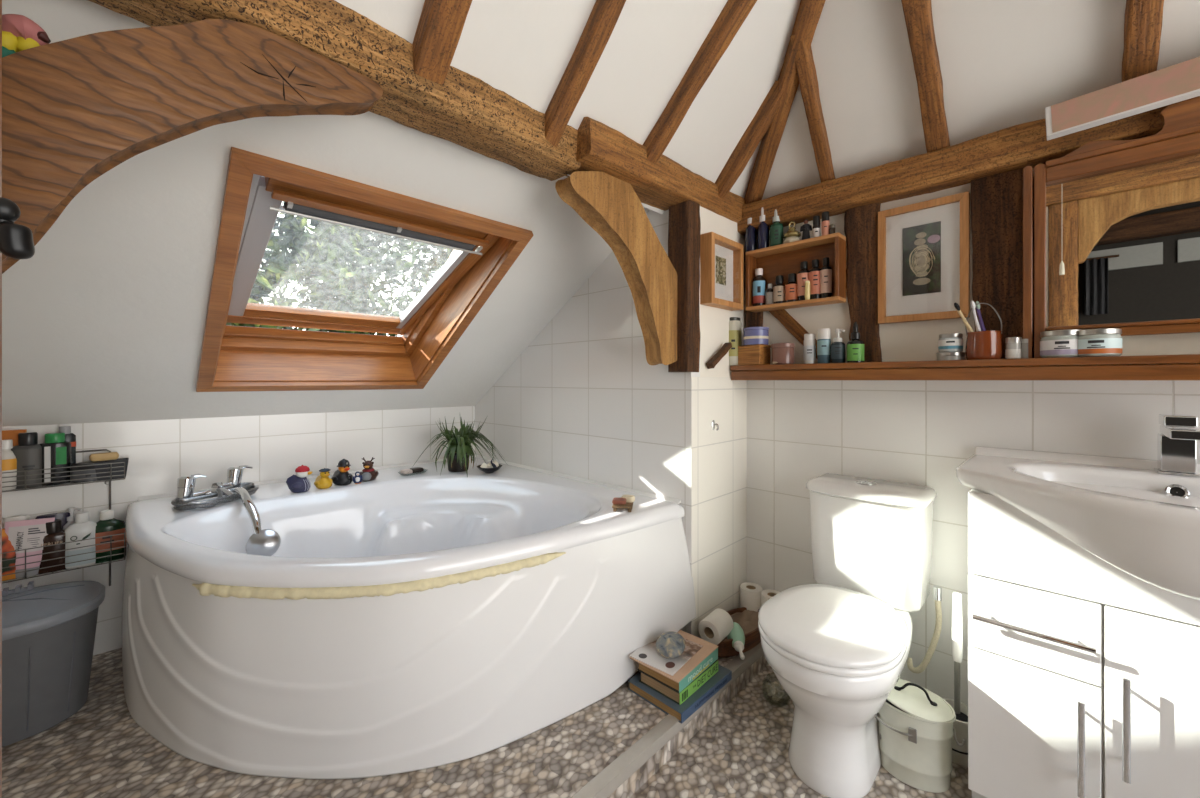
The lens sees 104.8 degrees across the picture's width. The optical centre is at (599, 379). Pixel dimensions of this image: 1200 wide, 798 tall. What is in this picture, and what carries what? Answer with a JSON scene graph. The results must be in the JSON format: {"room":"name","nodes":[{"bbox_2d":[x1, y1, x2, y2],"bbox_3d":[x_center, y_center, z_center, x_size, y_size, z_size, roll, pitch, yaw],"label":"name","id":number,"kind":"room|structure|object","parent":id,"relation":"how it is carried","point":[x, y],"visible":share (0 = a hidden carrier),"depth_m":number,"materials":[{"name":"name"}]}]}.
{"room":"bathroom","nodes":[
{"label":"bathroom","id":0,"kind":"room"},
{"bbox_2d":[2,406,474,655],"bbox_3d":[-1.414,0.640,2.277,2.920,0.960,0.100,0,0,-45],"label":"wall","id":1,"kind":"structure","parent":0,"point":[159,452],"depth_m":1.95,"materials":[{"name":"tile"}]},
{"bbox_2d":[2,449,125,585],"bbox_3d":[-1.965,0.519,1.587,0.468,0.518,0.096,0,0,-45],"label":"wire caddy","id":2,"kind":"object","parent":1,"relation":"attached to","point":[107,482],"visible":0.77,"depth_m":1.63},
{"bbox_2d":[2,528,15,580],"bbox_3d":[-1.992,0.581,1.537,0.066,0.170,0.047,0,0,-45],"label":"pouch","id":3,"kind":"object","parent":2,"relation":"in","point":[7,546],"visible":0.64,"depth_m":1.53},
{"bbox_2d":[2,440,16,490],"bbox_3d":[-1.985,0.283,1.544,0.053,0.165,0.053,0,0,-45],"label":"lotion bottle","id":4,"kind":"object","parent":2,"relation":"in","point":[9,462],"visible":0.85,"depth_m":1.53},
{"bbox_2d":[11,432,41,488],"bbox_3d":[-1.958,0.273,1.581,0.077,0.185,0.048,0,0,-45],"label":"bottle","id":5,"kind":"object","parent":2,"relation":"in","point":[28,453],"visible":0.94,"depth_m":1.57,"materials":[{"name":"grey"}]},
{"bbox_2d":[5,518,54,578],"bbox_3d":[-1.949,0.570,1.581,0.050,0.196,0.107,0,0,35],"label":"tube","id":6,"kind":"object","parent":2,"relation":"in","point":[23,534],"visible":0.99,"depth_m":1.56,"materials":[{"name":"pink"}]},
{"bbox_2d":[28,528,44,546],"bbox_3d":[-1.926,0.536,1.577,0.007,0.063,0.041,0,0,45],"label":"print","id":7,"kind":"object","parent":6,"relation":"attached to","point":[35,535],"depth_m":1.58,"materials":[{"name":"grey"}]},
{"bbox_2d":[38,519,65,573],"bbox_3d":[-1.913,0.580,1.615,0.098,0.172,0.046,0,0,-45],"label":"oil bottle","id":8,"kind":"object","parent":2,"relation":"in","point":[56,535],"visible":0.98,"depth_m":1.60,"materials":[{"name":"brown"}]},
{"bbox_2d":[40,433,70,485],"bbox_3d":[-1.917,0.277,1.625,0.076,0.178,0.048,0,0,-45],"label":"bottle","id":9,"kind":"object","parent":2,"relation":"in","point":[56,452],"visible":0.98,"depth_m":1.61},
{"bbox_2d":[2,462,124,491],"bbox_3d":[-1.959,0.337,1.580,0.468,0.065,0.078,0,0,-45],"label":"basket","id":10,"kind":"object","parent":2,"relation":"on","point":[110,467],"depth_m":1.62,"materials":[{"name":"metal"}]},
{"bbox_2d":[2,533,125,583],"bbox_3d":[-1.959,0.619,1.580,0.468,0.101,0.078,0,0,-45],"label":"basket","id":11,"kind":"object","parent":2,"relation":"on","point":[111,541],"depth_m":1.62,"materials":[{"name":"metal"}]},
{"bbox_2d":[59,426,75,463],"bbox_3d":[-1.918,0.266,1.656,0.053,0.200,0.029,0,0,-45],"label":"bottle","id":12,"kind":"object","parent":2,"relation":"in","point":[70,437],"visible":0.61,"depth_m":1.66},
{"bbox_2d":[64,512,96,568],"bbox_3d":[-1.863,0.572,1.662,0.089,0.188,0.050,0,0,-45],"label":"lotion bottle","id":13,"kind":"object","parent":2,"relation":"in","point":[82,529],"visible":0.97,"depth_m":1.65,"materials":[{"name":"white"}]},
{"bbox_2d":[70,533,90,544],"bbox_3d":[-1.847,0.566,1.644,0.050,0.035,0.001,0,0,-45],"label":"print","id":14,"kind":"object","parent":13,"relation":"on","point":[73,536],"depth_m":1.64},
{"bbox_2d":[70,461,104,482],"bbox_3d":[-1.859,0.333,1.677,0.086,0.066,0.061,0,0,-45],"label":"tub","id":15,"kind":"object","parent":2,"relation":"in","point":[90,462],"visible":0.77,"depth_m":1.65,"materials":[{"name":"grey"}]},
{"bbox_2d":[95,510,126,562],"bbox_3d":[-1.824,0.575,1.709,0.101,0.182,0.051,0,0,-45],"label":"bottle","id":16,"kind":"object","parent":2,"relation":"in","point":[107,525],"visible":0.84,"depth_m":1.70,"materials":[{"name":"green"}]},
{"bbox_2d":[94,458,128,480],"bbox_3d":[-1.816,0.332,1.719,0.088,0.068,0.062,0,0,-45],"label":"tub","id":17,"kind":"object","parent":2,"relation":"in","point":[125,460],"visible":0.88,"depth_m":1.70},
{"bbox_2d":[2,648,971,797],"bbox_3d":[0.032,1.125,0.781,2.850,0.190,4.260,0,0,-45],"label":"floor","id":18,"kind":"structure","parent":0,"point":[737,746],"depth_m":1.28,"materials":[{"name":"stone"}]},
{"bbox_2d":[0,0,34,797],"bbox_3d":[-0.701,0.120,0.175,0.624,2.000,0.070,0,0,-45],"label":"door","id":19,"kind":"structure","parent":18,"relation":"on","point":[16,240],"depth_m":0.38,"materials":[{"name":"brown wood"}]},
{"bbox_2d":[2,581,104,746],"bbox_3d":[-1.785,0.837,1.375,0.426,0.386,0.354,0,0,-45],"label":"plastic bin","id":20,"kind":"object","parent":18,"relation":"on","point":[48,631],"visible":0.96,"depth_m":1.36,"materials":[{"name":"plastic"}]},
{"bbox_2d":[122,454,695,778],"bbox_3d":[-0.737,0.743,1.759,1.526,0.570,1.586,0,0,-45],"label":"bath","id":21,"kind":"object","parent":18,"relation":"on","point":[397,623],"visible":0.99,"depth_m":1.29,"materials":[{"name":"white"}]},
{"bbox_2d":[171,465,280,555],"bbox_3d":[-1.388,0.488,1.698,0.278,0.268,0.476,0,0,-45],"label":"mixer","id":22,"kind":"object","parent":21,"relation":"attached to","point":[265,542],"visible":0.99,"depth_m":1.68,"materials":[{"name":"silver"}]},
{"bbox_2d":[286,465,312,492],"bbox_3d":[-1.262,0.413,1.938,0.079,0.112,0.079,0,0,18],"label":"rubber duck","id":23,"kind":"object","parent":21,"relation":"on","point":[298,483],"visible":1,"depth_m":1.92},
{"bbox_2d":[314,468,332,488],"bbox_3d":[-1.204,0.426,2.012,0.070,0.086,0.070,0,0,-20],"label":"rubber duck","id":24,"kind":"object","parent":21,"relation":"on","point":[322,481],"visible":1,"depth_m":1.99},
{"bbox_2d":[331,459,352,485],"bbox_3d":[-1.159,0.411,2.079,0.085,0.115,0.084,0,0,-20],"label":"rubber duck","id":25,"kind":"object","parent":21,"relation":"on","point":[341,476],"visible":0.99,"depth_m":2.06},
{"bbox_2d":[360,457,378,480],"bbox_3d":[-1.084,0.415,2.170,0.081,0.108,0.089,0,0,-45],"label":"rubber duck","id":26,"kind":"object","parent":21,"relation":"on","point":[369,473],"visible":0.96,"depth_m":2.15},
{"bbox_2d":[125,457,683,587],"bbox_3d":[-0.755,0.674,1.768,1.498,0.411,1.544,0,0,-45],"label":"tub","id":27,"kind":"object","parent":21,"relation":"in","point":[515,525],"depth_m":1.67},
{"bbox_2d":[408,417,506,476],"bbox_3d":[-0.701,0.319,2.395,0.368,0.299,0.465,0,0,17],"label":"potted plant","id":28,"kind":"object","parent":21,"relation":"on","point":[458,452],"visible":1,"depth_m":2.35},
{"bbox_2d":[571,642,762,797],"bbox_3d":[-0.185,1.042,0.998,2.650,0.036,0.040,0,0,-45],"label":"trim","id":29,"kind":"structure","parent":18,"relation":"on","point":[616,773],"depth_m":1.29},
{"bbox_2d":[628,664,731,723],"bbox_3d":[0.273,1.014,1.561,0.292,0.030,0.217,0,0,-45],"label":"book","id":30,"kind":"object","parent":18,"relation":"on","point":[682,712],"visible":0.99,"depth_m":1.48,"materials":[{"name":"blue paper"}]},
{"bbox_2d":[639,660,717,704],"bbox_3d":[0.268,0.980,1.556,0.162,0.036,0.232,0,0,44],"label":"book","id":31,"kind":"object","parent":30,"relation":"on","point":[679,698],"visible":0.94,"depth_m":1.48,"materials":[{"name":"green paper"}]},
{"bbox_2d":[637,648,717,692],"bbox_3d":[0.265,0.941,1.562,0.167,0.040,0.240,0,0,43],"label":"book","id":32,"kind":"object","parent":31,"relation":"on","point":[713,656],"visible":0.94,"depth_m":1.48,"materials":[{"name":"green paper"}]},
{"bbox_2d":[630,630,717,682],"bbox_3d":[0.253,0.919,1.561,0.188,0.004,0.256,0,0,42],"label":"cardboard folder","id":33,"kind":"object","parent":32,"relation":"on","point":[708,648],"visible":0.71,"depth_m":1.52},
{"bbox_2d":[629,638,702,675],"bbox_3d":[0.226,0.915,1.562,0.164,0.003,0.205,0,0,39],"label":"magazine","id":34,"kind":"object","parent":33,"relation":"on","point":[648,654],"visible":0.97,"depth_m":1.52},
{"bbox_2d":[656,631,684,658],"bbox_3d":[0.236,0.885,1.546,0.096,0.058,0.130,0,0,20],"label":"stone","id":35,"kind":"object","parent":34,"relation":"on","point":[670,644],"visible":1,"depth_m":1.51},
{"bbox_2d":[717,607,760,656],"bbox_3d":[0.534,0.991,1.814,0.360,0.076,0.164,0,0,-37],"label":"wooden tray","id":36,"kind":"object","parent":18,"relation":"on","point":[747,619],"visible":0.45,"depth_m":1.78,"materials":[{"name":"brown wood"}]},
{"bbox_2d":[698,609,733,644],"bbox_3d":[0.434,0.924,1.730,0.110,0.098,0.094,0,0,-45],"label":"toilet roll","id":37,"kind":"object","parent":36,"relation":"on","point":[718,624],"visible":0.96,"depth_m":1.71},
{"bbox_2d":[727,622,744,659],"bbox_3d":[0.509,0.960,1.705,0.066,0.069,0.158,0,0,2],"label":"squeeze bottle","id":38,"kind":"object","parent":36,"relation":"in","point":[737,634],"visible":0.85,"depth_m":1.70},
{"bbox_2d":[740,582,761,611],"bbox_3d":[0.643,0.955,1.966,0.092,0.148,0.092,0,0,-45],"label":"toilet roll","id":39,"kind":"object","parent":36,"relation":"in","point":[750,593],"visible":0.57,"depth_m":1.93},
{"bbox_2d":[758,473,936,797],"bbox_3d":[0.752,0.735,1.428,0.686,0.771,0.366,0,0,-45],"label":"toilet","id":40,"kind":"object","parent":18,"relation":"on","point":[838,646],"visible":0.98,"depth_m":1.34,"materials":[{"name":"white"}]},
{"bbox_2d":[907,585,941,672],"bbox_3d":[1.060,0.817,1.513,0.097,0.294,0.036,0,0,38],"label":"supply hose","id":41,"kind":"object","parent":40,"relation":"attached to","point":[937,590],"visible":0.98,"depth_m":1.49,"materials":[{"name":"white"}]},
{"bbox_2d":[875,679,964,792],"bbox_3d":[0.885,0.995,1.335,0.210,0.250,0.190,0,0,0],"label":"bin","id":42,"kind":"object","parent":18,"relation":"on","point":[915,724],"visible":0.84,"depth_m":1.27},
{"bbox_2d":[943,592,967,766],"bbox_3d":[1.070,0.880,1.384,0.106,0.480,0.106,0,0,-45],"label":"toilet brush","id":43,"kind":"object","parent":18,"relation":"on","point":[959,753],"visible":0.45,"depth_m":1.37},
{"bbox_2d":[943,698,967,766],"bbox_3d":[1.070,1.055,1.384,0.106,0.130,0.106,0,0,-45],"label":"pot","id":44,"kind":"object","parent":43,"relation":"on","point":[959,753],"depth_m":1.34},
{"bbox_2d":[968,488,1199,797],"bbox_3d":[1.323,0.703,1.047,0.419,0.835,0.730,0,0,-45],"label":"vanity cabinet","id":45,"kind":"object","parent":18,"relation":"on","point":[1084,672],"visible":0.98,"depth_m":1.05,"materials":[{"name":"white"}]},
{"bbox_2d":[956,446,1199,599],"bbox_3d":[1.274,0.303,1.005,0.569,0.184,0.793,0,0,-45],"label":"washbasin","id":46,"kind":"object","parent":45,"relation":"in","point":[1143,522],"visible":0.98,"depth_m":0.98,"materials":[{"name":"white"}]},
{"bbox_2d":[1153,414,1199,476],"bbox_3d":[1.404,0.160,1.118,0.167,0.147,0.068,0,0,-45],"label":"mixer tap","id":47,"kind":"object","parent":46,"relation":"on","point":[1177,440],"visible":1,"depth_m":1.13,"materials":[{"name":"silver"}]},
{"bbox_2d":[475,210,699,633],"bbox_3d":[-0.193,0.127,2.314,0.060,1.986,1.575,0,0,-45],"label":"wall","id":48,"kind":"structure","parent":0,"point":[584,399],"depth_m":2.09,"materials":[{"name":"tile"}]},
{"bbox_2d":[668,200,700,371],"bbox_3d":[0.323,-0.365,1.780,0.104,0.670,0.089,0,0,45],"label":"post","id":49,"kind":"object","parent":48,"relation":"attached to","point":[684,223],"visible":0.84,"depth_m":1.74,"materials":[{"name":"brown wood"}]},
{"bbox_2d":[2,0,1199,426],"bbox_3d":[-0.233,-0.889,0.565,3.570,2.203,4.329,0,0,-45],"label":"ceiling","id":50,"kind":"structure","parent":0,"point":[105,321],"depth_m":1.37,"materials":[{"name":"white paint"}]},
{"bbox_2d":[88,0,580,180],"bbox_3d":[-0.851,-0.705,0.710,2.100,0.137,0.182,0,0,-45],"label":"ceiling beam","id":51,"kind":"structure","parent":50,"relation":"attached to","point":[465,111],"depth_m":1.03,"materials":[{"name":"brown wood"}]},
{"bbox_2d":[2,19,383,273],"bbox_3d":[-0.689,-0.346,0.813,0.575,0.598,0.057,0,0,-45],"label":"brace","id":52,"kind":"object","parent":51,"relation":"attached to","point":[76,109],"visible":0.94,"depth_m":0.73,"materials":[{"name":"brown wood"}]},
{"bbox_2d":[2,14,50,57],"bbox_3d":[-0.843,-0.488,0.671,0.060,0.081,0.043,0,0,-45],"label":"toy","id":53,"kind":"object","parent":52,"relation":"on","point":[19,32],"visible":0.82,"depth_m":0.66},
{"bbox_2d":[196,147,532,391],"bbox_3d":[-0.937,-0.353,1.786,1.068,0.798,0.886,0,0,45],"label":"window","id":54,"kind":"structure","parent":50,"relation":"attached to","point":[232,358],"depth_m":1.83,"materials":[{"name":"brown wood"}]},
{"bbox_2d":[283,202,473,250],"bbox_3d":[-0.710,-0.509,1.561,0.596,0.045,0.063,0,-20,-45],"label":"rolled blind","id":55,"kind":"object","parent":54,"relation":"attached to","point":[300,209],"depth_m":1.50,"materials":[{"name":"fabric"}]},
{"bbox_2d":[412,0,471,83],"bbox_3d":[0.014,-1.262,0.651,0.082,1.183,1.241,0,0,-45],"label":"rafter","id":56,"kind":"object","parent":50,"relation":"attached to","point":[441,23],"visible":0.91,"depth_m":1.00,"materials":[{"name":"brown wood"}]},
{"bbox_2d":[545,0,625,146],"bbox_3d":[0.267,-1.262,0.903,0.053,1.185,1.244,0,0,-45],"label":"rafter","id":57,"kind":"object","parent":50,"relation":"attached to","point":[603,18],"visible":0.98,"depth_m":1.21,"materials":[{"name":"brown wood"}]},
{"bbox_2d":[566,117,744,222],"bbox_3d":[0.264,-0.726,1.759,1.000,0.120,0.186,-2,1,-45],"label":"ceiling beam","id":58,"kind":"structure","parent":50,"relation":"attached to","point":[664,184],"depth_m":1.55,"materials":[{"name":"brown wood"}]},
{"bbox_2d":[555,171,677,364],"bbox_3d":[0.089,-0.366,1.596,0.572,0.623,0.070,0,0,-45],"label":"brace","id":59,"kind":"object","parent":58,"relation":"attached to","point":[610,205],"visible":0.93,"depth_m":1.60,"materials":[{"name":"brown wood"}]},
{"bbox_2d":[643,0,756,163],"bbox_3d":[0.542,-1.263,1.179,1.243,1.185,0.056,0,0,45],"label":"rafter","id":60,"kind":"object","parent":50,"relation":"attached to","point":[734,13],"visible":0.84,"depth_m":1.40,"materials":[{"name":"brown wood"}]},
{"bbox_2d":[715,81,783,198],"bbox_3d":[0.550,-0.878,1.758,0.060,0.360,0.380,0,0,-35],"label":"rafter","id":61,"kind":"object","parent":50,"relation":"attached to","point":[754,133],"visible":0.88,"depth_m":1.72,"materials":[{"name":"brown wood"}]},
{"bbox_2d":[744,0,825,203],"bbox_3d":[0.650,-1.284,1.245,0.066,1.174,1.694,0,0,0],"label":"rafter","id":62,"kind":"object","parent":50,"relation":"attached to","point":[809,12],"visible":0.81,"depth_m":1.62,"materials":[{"name":"brown wood"}]},
{"bbox_2d":[790,34,835,181],"bbox_3d":[0.776,-0.915,1.651,0.049,0.456,0.473,0,0,40],"label":"rafter","id":63,"kind":"object","parent":50,"relation":"attached to","point":[806,70],"visible":0.86,"depth_m":1.60,"materials":[{"name":"brown wood"}]},
{"bbox_2d":[901,0,949,152],"bbox_3d":[0.759,-1.248,1.170,1.171,1.119,0.064,0,0,-45],"label":"rafter","id":64,"kind":"object","parent":50,"relation":"attached to","point":[918,17],"visible":0.82,"depth_m":1.38,"materials":[{"name":"brown wood"}]},
{"bbox_2d":[737,104,1170,235],"bbox_3d":[1.457,-0.692,1.217,0.141,0.125,2.660,0,0,-45],"label":"ceiling beam","id":65,"kind":"structure","parent":50,"relation":"attached to","point":[1019,146],"depth_m":1.49,"materials":[{"name":"brown wood"}]},
{"bbox_2d":[1122,0,1163,81],"bbox_3d":[1.063,-1.248,0.866,1.172,1.118,0.063,0,0,-45],"label":"rafter","id":66,"kind":"object","parent":50,"relation":"attached to","point":[1143,19],"visible":0.57,"depth_m":1.14,"materials":[{"name":"brown wood"}]},
{"bbox_2d":[691,206,746,638],"bbox_3d":[0.474,0.200,1.909,0.429,1.840,0.061,0,0,-45],"label":"wall","id":67,"kind":"structure","parent":0,"point":[718,457],"depth_m":1.87,"materials":[{"name":"tile"}]},
{"bbox_2d":[706,342,731,368],"bbox_3d":[0.474,-0.098,1.833,0.141,0.108,0.033,0,0,-41],"label":"peg","id":68,"kind":"object","parent":67,"relation":"attached to","point":[725,348],"visible":1,"depth_m":1.82,"materials":[{"name":"brown wood"}]},
{"bbox_2d":[700,232,742,310],"bbox_3d":[0.489,-0.426,1.848,0.245,0.268,0.055,0,0,-45],"label":"framed picture","id":69,"kind":"object","parent":67,"relation":"attached to","point":[721,258],"visible":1,"depth_m":1.84,"materials":[{"name":"brown wood"}]},
{"bbox_2d":[716,256,725,285],"bbox_3d":[0.485,-0.438,1.852,0.075,0.108,0.003,0,0,-45],"label":"print","id":70,"kind":"object","parent":69,"relation":"attached to","point":[720,260],"depth_m":1.85,"materials":[{"name":"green paper"}]},
{"bbox_2d":[747,168,1199,704],"bbox_3d":[1.575,0.110,1.183,0.100,2.020,2.645,0,0,-45],"label":"wall","id":71,"kind":"structure","parent":0,"point":[916,432],"depth_m":1.59,"materials":[{"name":"tile"}]},
{"bbox_2d":[744,232,762,327],"bbox_3d":[0.678,-0.355,2.016,0.079,0.610,0.065,0,0,45],"label":"wall post","id":72,"kind":"object","parent":71,"relation":"attached to","point":[752,319],"visible":0.2,"depth_m":2.00,"materials":[{"name":"brown wood"}]},
{"bbox_2d":[746,232,845,311],"bbox_3d":[0.764,-0.412,1.828,0.082,0.245,0.363,0,0,-45],"label":"box shelf","id":73,"kind":"object","parent":72,"relation":"attached to","point":[785,259],"visible":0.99,"depth_m":1.83,"materials":[{"name":"brown wood"}]},
{"bbox_2d":[746,218,756,251],"bbox_3d":[0.639,-0.626,1.956,0.044,0.180,0.044,0,0,-45],"label":"spray bottle","id":74,"kind":"object","parent":73,"relation":"on","point":[751,232],"visible":0.74,"depth_m":1.94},
{"bbox_2d":[753,268,765,305],"bbox_3d":[0.663,-0.384,1.927,0.052,0.158,0.052,0,0,-45],"label":"medicine bottle","id":75,"kind":"object","parent":73,"relation":"in","point":[759,283],"visible":0.97,"depth_m":1.91,"materials":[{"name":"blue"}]},
{"bbox_2d":[758,207,768,248],"bbox_3d":[0.678,-0.625,1.917,0.046,0.178,0.046,0,0,-45],"label":"spray bottle","id":76,"kind":"object","parent":73,"relation":"on","point":[763,228],"visible":0.77,"depth_m":1.90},
{"bbox_2d":[770,209,782,246],"bbox_3d":[0.717,-0.614,1.878,0.053,0.155,0.052,0,0,-45],"label":"spray bottle","id":77,"kind":"object","parent":73,"relation":"on","point":[776,228],"visible":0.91,"depth_m":1.86,"materials":[{"name":"green"}]},
{"bbox_2d":[773,275,784,303],"bbox_3d":[0.725,-0.362,1.866,0.048,0.115,0.048,0,0,-45],"label":"oil bottle","id":78,"kind":"object","parent":73,"relation":"on","point":[779,288],"visible":0.82,"depth_m":1.85,"materials":[{"name":"grey"}]},
{"bbox_2d":[785,273,797,301],"bbox_3d":[0.760,-0.362,1.830,0.052,0.115,0.051,0,0,-45],"label":"oil bottle","id":79,"kind":"object","parent":73,"relation":"on","point":[791,286],"visible":0.81,"depth_m":1.81,"materials":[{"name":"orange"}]},
{"bbox_2d":[797,261,809,300],"bbox_3d":[0.793,-0.382,1.797,0.049,0.154,0.048,0,0,-45],"label":"bottle","id":80,"kind":"object","parent":73,"relation":"on","point":[803,274],"visible":0.81,"depth_m":1.78,"materials":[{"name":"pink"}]},
{"bbox_2d":[809,259,820,298],"bbox_3d":[0.824,-0.382,1.766,0.046,0.154,0.045,0,0,-45],"label":"bottle","id":81,"kind":"object","parent":73,"relation":"in","point":[814,274],"visible":0.86,"depth_m":1.75,"materials":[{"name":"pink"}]},
{"bbox_2d":[820,257,831,297],"bbox_3d":[0.851,-0.382,1.740,0.042,0.154,0.041,0,0,-45],"label":"bottle","id":82,"kind":"object","parent":73,"relation":"in","point":[826,270],"visible":0.91,"depth_m":1.72,"materials":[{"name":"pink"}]},
{"bbox_2d":[769,309,816,358],"bbox_3d":[0.811,-0.205,1.893,0.368,0.385,0.053,0,0,45],"label":"brace","id":83,"kind":"object","parent":71,"relation":"attached to","point":[783,316],"visible":0.3,"depth_m":1.89,"materials":[{"name":"brown wood"}]},
{"bbox_2d":[844,203,881,361],"bbox_3d":[0.982,-0.355,1.714,0.070,0.610,0.122,0,0,-45],"label":"wall post","id":84,"kind":"object","parent":71,"relation":"attached to","point":[860,222],"visible":0.68,"depth_m":1.69,"materials":[{"name":"brown wood"}]},
{"bbox_2d":[878,191,969,323],"bbox_3d":[1.093,-0.402,1.571,0.028,0.400,0.256,0,0,-45],"label":"framed picture","id":85,"kind":"object","parent":71,"relation":"attached to","point":[924,247],"visible":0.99,"depth_m":1.56,"materials":[{"name":"brown wood"}]},
{"bbox_2d":[903,221,940,295],"bbox_3d":[1.092,-0.409,1.570,0.003,0.235,0.108,0,0,-45],"label":"print","id":86,"kind":"object","parent":85,"relation":"attached to","point":[921,239],"depth_m":1.57},
{"bbox_2d":[730,354,1199,379],"bbox_3d":[1.208,-0.030,1.372,0.149,0.062,1.732,0,0,-45],"label":"wall shelf","id":87,"kind":"object","parent":71,"relation":"attached to","point":[1186,366],"visible":1,"depth_m":1.33,"materials":[{"name":"brown wood"}]},
{"bbox_2d":[729,317,741,364],"bbox_3d":[0.569,-0.163,1.962,0.074,0.202,0.059,0,0,-45],"label":"shampoo bottle","id":88,"kind":"object","parent":87,"relation":"on","point":[735,326],"visible":0.73,"depth_m":1.93,"materials":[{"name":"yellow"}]},
{"bbox_2d":[738,345,770,364],"bbox_3d":[0.633,-0.102,1.912,0.072,0.080,0.122,0,0,-33],"label":"wooden box","id":89,"kind":"object","parent":87,"relation":"on","point":[749,354],"visible":0.91,"depth_m":1.87,"materials":[{"name":"brown wood"}]},
{"bbox_2d":[743,327,768,345],"bbox_3d":[0.643,-0.179,1.903,0.102,0.071,0.102,0,0,-45],"label":"pot","id":90,"kind":"object","parent":89,"relation":"on","point":[751,335],"visible":0.97,"depth_m":1.86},
{"bbox_2d":[771,343,794,364],"bbox_3d":[0.722,-0.103,1.823,0.086,0.082,0.086,0,0,-45],"label":"ceramic pot","id":91,"kind":"object","parent":87,"relation":"on","point":[782,353],"visible":0.94,"depth_m":1.79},
{"bbox_2d":[803,334,815,363],"bbox_3d":[0.807,-0.119,1.780,0.044,0.116,0.044,0,0,-45],"label":"bottle","id":92,"kind":"object","parent":87,"relation":"on","point":[809,348],"visible":0.98,"depth_m":1.76,"materials":[{"name":"grey"}]},
{"bbox_2d":[817,328,830,362],"bbox_3d":[0.845,-0.127,1.743,0.047,0.131,0.047,0,0,-45],"label":"bottle","id":93,"kind":"object","parent":87,"relation":"on","point":[824,335],"visible":0.88,"depth_m":1.72,"materials":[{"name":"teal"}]},
{"bbox_2d":[831,329,844,362],"bbox_3d":[0.880,-0.125,1.708,0.048,0.127,0.048,0,0,27],"label":"bottle","id":94,"kind":"object","parent":87,"relation":"on","point":[837,347],"visible":0.98,"depth_m":1.69,"materials":[{"name":"grey"}]},
{"bbox_2d":[847,322,863,362],"bbox_3d":[0.921,-0.136,1.666,0.056,0.148,0.056,0,0,-45],"label":"bottle","id":95,"kind":"object","parent":87,"relation":"on","point":[855,347],"visible":0.93,"depth_m":1.65,"materials":[{"name":"green"}]},
{"bbox_2d":[936,352,964,360],"bbox_3d":[1.107,-0.074,1.460,0.072,0.025,0.072,0,0,-45],"label":"metal tin","id":96,"kind":"object","parent":87,"relation":"on","point":[942,355],"visible":0.84,"depth_m":1.43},
{"bbox_2d":[938,333,962,351],"bbox_3d":[1.107,-0.117,1.459,0.064,0.057,0.063,0,0,-45],"label":"jar","id":97,"kind":"object","parent":96,"relation":"on","point":[949,342],"visible":0.95,"depth_m":1.44,"materials":[{"name":"grey"}]},
{"bbox_2d":[965,303,1003,359],"bbox_3d":[1.162,-0.147,1.398,0.089,0.170,0.089,0,0,-45],"label":"pot","id":98,"kind":"object","parent":87,"relation":"on","point":[979,344],"visible":0.96,"depth_m":1.37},
{"bbox_2d":[1005,337,1021,358],"bbox_3d":[1.202,-0.093,1.343,0.036,0.062,0.036,0,0,-45],"label":"jar","id":99,"kind":"object","parent":87,"relation":"on","point":[1013,344],"visible":0.98,"depth_m":1.33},
{"bbox_2d":[1040,329,1079,357],"bbox_3d":[1.273,-0.098,1.273,0.089,0.073,0.088,0,0,-45],"label":"jar","id":100,"kind":"object","parent":87,"relation":"on","point":[1055,343],"visible":0.86,"depth_m":1.25,"materials":[{"name":"grey"}]},
{"bbox_2d":[1078,328,1121,356],"bbox_3d":[1.318,-0.097,1.227,0.094,0.071,0.093,0,0,-45],"label":"jar","id":101,"kind":"object","parent":87,"relation":"on","point":[1105,341],"visible":0.88,"depth_m":1.19,"materials":[{"name":"grey"}]},
{"bbox_2d":[970,169,1022,358],"bbox_3d":[1.247,-0.355,1.447,0.064,0.610,0.133,0,-1,-45],"label":"wall post","id":102,"kind":"object","parent":71,"relation":"attached to","point":[996,200],"visible":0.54,"depth_m":1.42,"materials":[{"name":"brown wood"}]},
{"bbox_2d":[1023,96,1199,357],"bbox_3d":[1.481,-0.384,1.128,0.104,0.644,0.659,0,0,-45],"label":"wall mirror","id":103,"kind":"object","parent":71,"relation":"attached to","point":[1111,228],"visible":0.8,"depth_m":1.21,"materials":[{"name":"brown wood"}]},
{"bbox_2d":[1045,57,1199,140],"bbox_3d":[1.454,-0.722,1.061,0.623,0.107,0.037,0,0,45],"label":"light fixture","id":104,"kind":"object","parent":103,"relation":"on","point":[1179,82],"visible":1,"depth_m":1.16,"materials":[{"name":"pink paint"}]},
{"bbox_2d":[1046,152,1199,326],"bbox_3d":[1.470,-0.349,1.117,0.004,0.423,0.565,0,0,-45],"label":"mirror glass","id":105,"kind":"object","parent":103,"relation":"attached to","point":[1123,243],"depth_m":1.21,"materials":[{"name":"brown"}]},
{"label":"outside","id":106,"kind":"structure","parent":0,"visible":0},
{"bbox_2d":[226,176,383,335],"bbox_3d":[-3.763,-0.046,5.022,2.901,7.552,2.156,0,0,-39],"label":"tree","id":107,"kind":"object","parent":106,"point":[280,269],"visible":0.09,"depth_m":4.86,"materials":[{"name":"green plant"}]},
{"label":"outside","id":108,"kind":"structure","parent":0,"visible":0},
{"bbox_2d":[293,218,453,335],"bbox_3d":[-2.501,-0.168,6.566,3.355,7.797,2.375,0,0,-45],"label":"tree","id":109,"kind":"object","parent":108,"point":[365,281],"visible":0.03,"depth_m":5.62,"materials":[{"name":"green plant"}]},
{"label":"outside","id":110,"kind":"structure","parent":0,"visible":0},
{"bbox_2d":[244,203,445,336],"bbox_3d":[-4.917,-0.958,8.062,5.467,9.376,7.188,0,0,30],"label":"tree","id":111,"kind":"object","parent":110,"point":[261,300],"visible":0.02,"depth_m":7.23,"materials":[{"name":"green plant"}]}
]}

